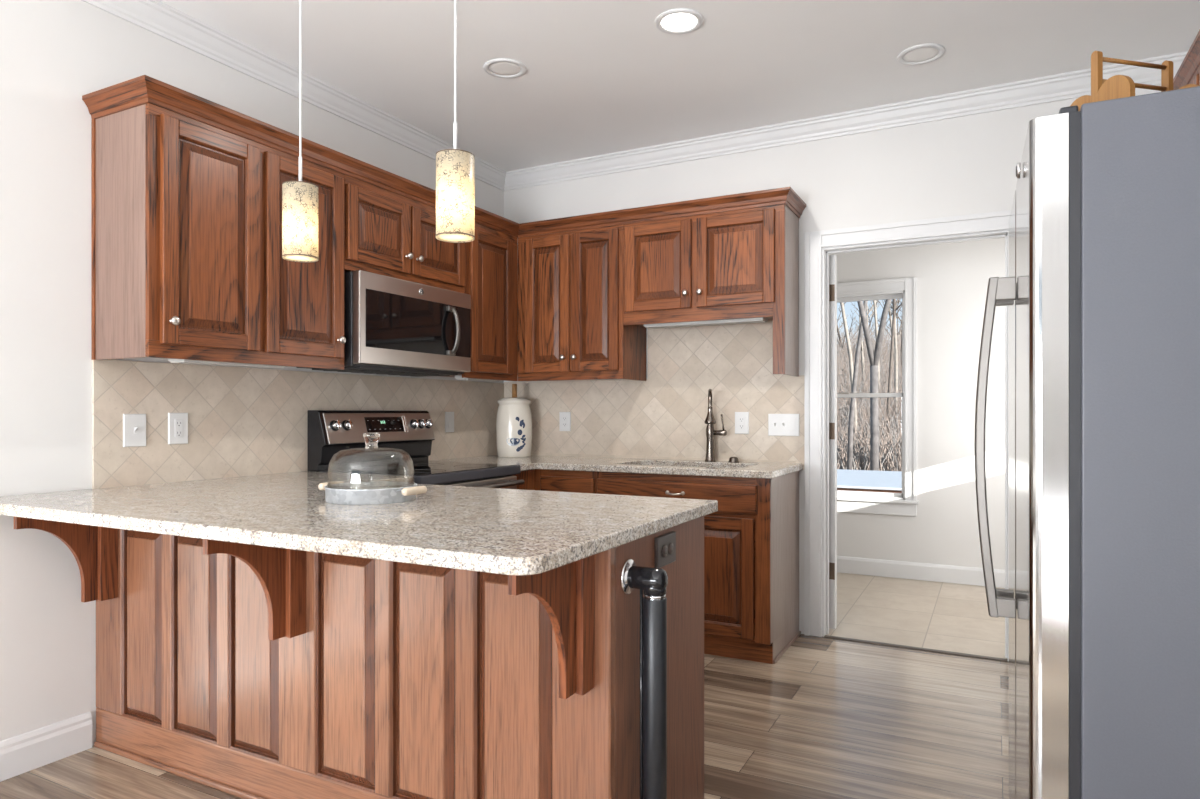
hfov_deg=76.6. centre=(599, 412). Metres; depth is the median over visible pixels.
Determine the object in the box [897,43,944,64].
recessed light
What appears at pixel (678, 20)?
recessed light
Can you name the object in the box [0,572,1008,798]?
floor
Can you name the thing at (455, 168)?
pendant lamp
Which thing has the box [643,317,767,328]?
light
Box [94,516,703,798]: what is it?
base cabinet
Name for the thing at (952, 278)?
wall
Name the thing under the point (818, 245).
trim
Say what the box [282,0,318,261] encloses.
pendant lamp
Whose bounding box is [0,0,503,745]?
wall
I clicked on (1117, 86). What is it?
wooden rack
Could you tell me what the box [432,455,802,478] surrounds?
countertop
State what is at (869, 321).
bare tree
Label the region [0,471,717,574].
countertop
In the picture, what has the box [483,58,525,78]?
recessed light
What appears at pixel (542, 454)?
trim
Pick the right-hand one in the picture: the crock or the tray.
the crock
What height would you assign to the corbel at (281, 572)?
0.338 m
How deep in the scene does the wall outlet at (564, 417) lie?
4.73 m
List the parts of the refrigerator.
handle, handle, door, door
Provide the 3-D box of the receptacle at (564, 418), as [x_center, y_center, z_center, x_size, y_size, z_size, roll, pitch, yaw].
[-0.219,0.053,4.730,0.033,0.068,0.004,0,0,28]
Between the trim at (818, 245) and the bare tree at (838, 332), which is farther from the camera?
the bare tree at (838, 332)
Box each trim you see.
[81,0,1187,190]
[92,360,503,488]
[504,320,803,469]
[531,453,795,462]
[804,210,1010,660]
[824,635,1007,661]
[837,277,918,515]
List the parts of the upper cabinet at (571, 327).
door, door, panel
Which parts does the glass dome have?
knob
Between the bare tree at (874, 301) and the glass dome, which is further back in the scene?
the bare tree at (874, 301)
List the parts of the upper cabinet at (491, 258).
door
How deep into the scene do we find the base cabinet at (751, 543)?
3.64 m
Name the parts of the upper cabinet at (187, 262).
panel, knob, door, door, knob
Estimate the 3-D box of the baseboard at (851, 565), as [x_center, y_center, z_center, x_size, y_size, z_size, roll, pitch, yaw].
[1.681,1.123,4.796,2.850,0.120,1.600,0,0,28]
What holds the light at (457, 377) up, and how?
attached to the upper cabinet at (491, 258)
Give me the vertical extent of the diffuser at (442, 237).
0.003 m
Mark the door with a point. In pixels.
(832, 258)
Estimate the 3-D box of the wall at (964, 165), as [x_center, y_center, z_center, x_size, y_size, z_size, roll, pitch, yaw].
[1.049,-0.183,4.156,3.960,2.733,0.120,0,0,28]
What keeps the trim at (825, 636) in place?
attached to the wall at (964, 165)
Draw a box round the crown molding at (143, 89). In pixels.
[82,75,805,237]
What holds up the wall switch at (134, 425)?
attached to the wall at (54, 53)
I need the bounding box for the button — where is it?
[728,457,738,462]
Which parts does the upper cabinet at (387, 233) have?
door, knob, knob, door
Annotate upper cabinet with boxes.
[91,103,345,369]
[344,174,464,292]
[440,222,516,380]
[518,224,645,380]
[623,204,798,376]
[1173,30,1199,89]
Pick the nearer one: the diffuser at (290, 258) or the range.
the diffuser at (290, 258)
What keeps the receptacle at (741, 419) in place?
attached to the wall outlet at (741, 418)
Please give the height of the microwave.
0.427 m
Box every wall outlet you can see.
[168,413,187,443]
[559,412,570,430]
[654,531,675,567]
[735,412,748,433]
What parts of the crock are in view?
lid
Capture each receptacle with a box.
[175,420,182,436]
[562,416,566,426]
[662,545,667,556]
[668,543,673,554]
[739,417,744,428]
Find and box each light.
[168,358,287,368]
[455,375,499,381]
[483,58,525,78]
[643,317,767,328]
[655,8,703,33]
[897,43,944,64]
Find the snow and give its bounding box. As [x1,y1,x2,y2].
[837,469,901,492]
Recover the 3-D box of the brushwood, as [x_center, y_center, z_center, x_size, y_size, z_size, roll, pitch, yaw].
[10.571,-2.101,35.515,13.014,7.270,36.972,0,0,28]
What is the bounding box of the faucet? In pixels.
[704,389,726,461]
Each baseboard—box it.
[0,712,91,781]
[837,556,1004,587]
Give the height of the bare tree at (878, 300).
9.663 m
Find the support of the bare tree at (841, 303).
on the ground
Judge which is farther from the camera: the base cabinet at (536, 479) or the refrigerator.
the base cabinet at (536, 479)
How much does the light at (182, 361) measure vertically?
0.028 m
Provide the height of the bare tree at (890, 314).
10.722 m
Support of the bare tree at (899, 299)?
on the ground
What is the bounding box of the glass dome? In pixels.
[327,433,413,488]
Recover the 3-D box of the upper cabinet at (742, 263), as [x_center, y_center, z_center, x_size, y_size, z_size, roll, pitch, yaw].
[0.585,-0.629,4.110,0.892,0.868,0.366,0,0,28]
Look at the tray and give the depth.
2.26 m
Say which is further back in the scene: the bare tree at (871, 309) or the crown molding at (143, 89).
the bare tree at (871, 309)
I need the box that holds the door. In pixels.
[829,255,836,628]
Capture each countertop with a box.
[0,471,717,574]
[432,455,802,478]
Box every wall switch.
[123,414,145,446]
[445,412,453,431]
[768,414,798,435]
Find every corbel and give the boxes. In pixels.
[14,517,117,602]
[203,539,305,639]
[508,555,594,698]
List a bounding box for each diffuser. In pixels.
[284,256,316,260]
[438,234,472,240]
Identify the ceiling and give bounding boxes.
[159,0,1199,171]
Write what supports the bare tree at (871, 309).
on the ground
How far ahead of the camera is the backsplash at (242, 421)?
3.22 m
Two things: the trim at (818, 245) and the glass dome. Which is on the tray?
the glass dome
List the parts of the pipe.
rod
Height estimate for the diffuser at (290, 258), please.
0.003 m
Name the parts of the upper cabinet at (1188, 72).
door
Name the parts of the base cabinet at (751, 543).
pull, drawer, door, panel, shoe moulding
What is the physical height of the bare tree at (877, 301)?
11.850 m
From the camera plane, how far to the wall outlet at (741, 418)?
4.21 m
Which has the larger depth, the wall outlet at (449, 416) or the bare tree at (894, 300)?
the bare tree at (894, 300)
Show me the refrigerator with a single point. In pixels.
(1101, 290)
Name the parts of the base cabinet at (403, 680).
raised panel, raised panel, raised panel, raised panel, raised panel, raised panel, panel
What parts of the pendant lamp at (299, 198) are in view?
lamp shade, stem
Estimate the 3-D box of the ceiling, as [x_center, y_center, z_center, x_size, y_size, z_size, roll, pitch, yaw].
[-0.738,-1.610,0.723,3.960,0.120,7.620,0,0,28]
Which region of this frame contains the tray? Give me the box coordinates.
[318,481,426,504]
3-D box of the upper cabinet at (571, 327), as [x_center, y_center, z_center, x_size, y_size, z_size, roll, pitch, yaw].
[-0.121,-0.626,4.477,0.697,0.874,0.366,0,0,28]
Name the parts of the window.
sash, sash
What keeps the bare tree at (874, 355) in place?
on the ground
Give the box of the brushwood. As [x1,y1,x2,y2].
[837,321,901,470]
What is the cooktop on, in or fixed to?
in the range
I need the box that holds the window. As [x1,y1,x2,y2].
[837,290,904,499]
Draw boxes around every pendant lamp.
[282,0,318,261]
[435,0,474,242]
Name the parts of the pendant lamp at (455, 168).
stem, lamp shade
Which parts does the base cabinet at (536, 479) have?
drawer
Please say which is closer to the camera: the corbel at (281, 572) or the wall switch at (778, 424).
the corbel at (281, 572)
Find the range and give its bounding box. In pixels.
[308,410,524,488]
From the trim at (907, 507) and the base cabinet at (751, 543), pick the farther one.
the trim at (907, 507)
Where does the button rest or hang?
on the countertop at (769, 470)
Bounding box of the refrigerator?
[975,86,1199,798]
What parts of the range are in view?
control knob, control knob, control panel, control knob, control knob, control knob, oven door, oven handle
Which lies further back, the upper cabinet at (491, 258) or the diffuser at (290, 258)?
the upper cabinet at (491, 258)
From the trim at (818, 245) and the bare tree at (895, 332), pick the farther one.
the bare tree at (895, 332)
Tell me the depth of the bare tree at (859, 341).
16.91 m
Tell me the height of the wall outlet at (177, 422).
0.122 m
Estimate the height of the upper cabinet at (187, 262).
0.874 m
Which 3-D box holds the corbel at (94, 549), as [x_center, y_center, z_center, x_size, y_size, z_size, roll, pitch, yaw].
[-1.772,0.473,2.523,0.060,0.338,0.300,0,0,28]
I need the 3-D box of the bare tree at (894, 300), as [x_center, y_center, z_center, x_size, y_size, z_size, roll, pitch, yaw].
[8.199,-5.120,21.184,3.043,12.879,2.402,0,0,28]
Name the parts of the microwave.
door, handle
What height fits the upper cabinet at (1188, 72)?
0.458 m
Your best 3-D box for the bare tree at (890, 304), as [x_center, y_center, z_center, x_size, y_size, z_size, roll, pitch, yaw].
[11.451,-4.176,29.907,3.296,9.411,1.319,0,0,-37]
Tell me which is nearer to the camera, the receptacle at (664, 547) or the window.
the receptacle at (664, 547)
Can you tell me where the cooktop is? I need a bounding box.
[319,461,520,484]
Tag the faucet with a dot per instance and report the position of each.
(710, 420)
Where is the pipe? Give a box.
[620,558,667,798]
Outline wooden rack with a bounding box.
[1070,51,1199,110]
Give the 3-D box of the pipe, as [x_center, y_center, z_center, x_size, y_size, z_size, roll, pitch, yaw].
[0.113,0.740,1.825,0.100,0.772,0.086,0,0,28]
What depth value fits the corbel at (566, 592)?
1.71 m
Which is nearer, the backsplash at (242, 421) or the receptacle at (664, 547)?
the receptacle at (664, 547)
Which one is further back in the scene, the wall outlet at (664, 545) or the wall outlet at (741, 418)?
the wall outlet at (741, 418)
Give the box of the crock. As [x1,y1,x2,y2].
[496,384,531,456]
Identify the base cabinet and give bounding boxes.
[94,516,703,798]
[512,469,596,493]
[597,471,800,663]
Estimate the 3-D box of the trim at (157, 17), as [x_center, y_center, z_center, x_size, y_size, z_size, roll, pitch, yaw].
[-0.711,-1.499,0.776,3.720,0.101,7.500,0,0,28]
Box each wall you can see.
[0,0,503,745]
[504,84,1160,633]
[829,238,1004,569]
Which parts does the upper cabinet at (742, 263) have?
door, door, panel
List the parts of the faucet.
spout, lever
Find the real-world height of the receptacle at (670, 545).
0.033 m
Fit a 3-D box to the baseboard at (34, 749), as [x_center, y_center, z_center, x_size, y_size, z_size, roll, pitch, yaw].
[-2.943,1.121,0.498,0.016,0.124,4.944,0,0,28]
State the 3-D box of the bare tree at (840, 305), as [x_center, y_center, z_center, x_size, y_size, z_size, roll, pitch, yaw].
[10.599,-4.774,34.370,2.894,10.306,2.282,0,0,43]
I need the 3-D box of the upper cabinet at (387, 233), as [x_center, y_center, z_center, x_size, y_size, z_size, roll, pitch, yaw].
[-1.041,-0.846,3.758,0.376,0.434,0.844,0,0,28]
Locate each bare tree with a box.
[837,324,848,356]
[840,302,857,456]
[840,305,871,357]
[847,301,867,469]
[851,302,877,330]
[854,300,877,391]
[854,301,879,333]
[857,299,891,470]
[872,300,901,335]
[873,300,880,413]
[884,299,900,357]
[886,299,901,356]
[886,299,901,434]
[890,304,901,371]
[891,299,897,423]
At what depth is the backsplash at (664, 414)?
4.38 m

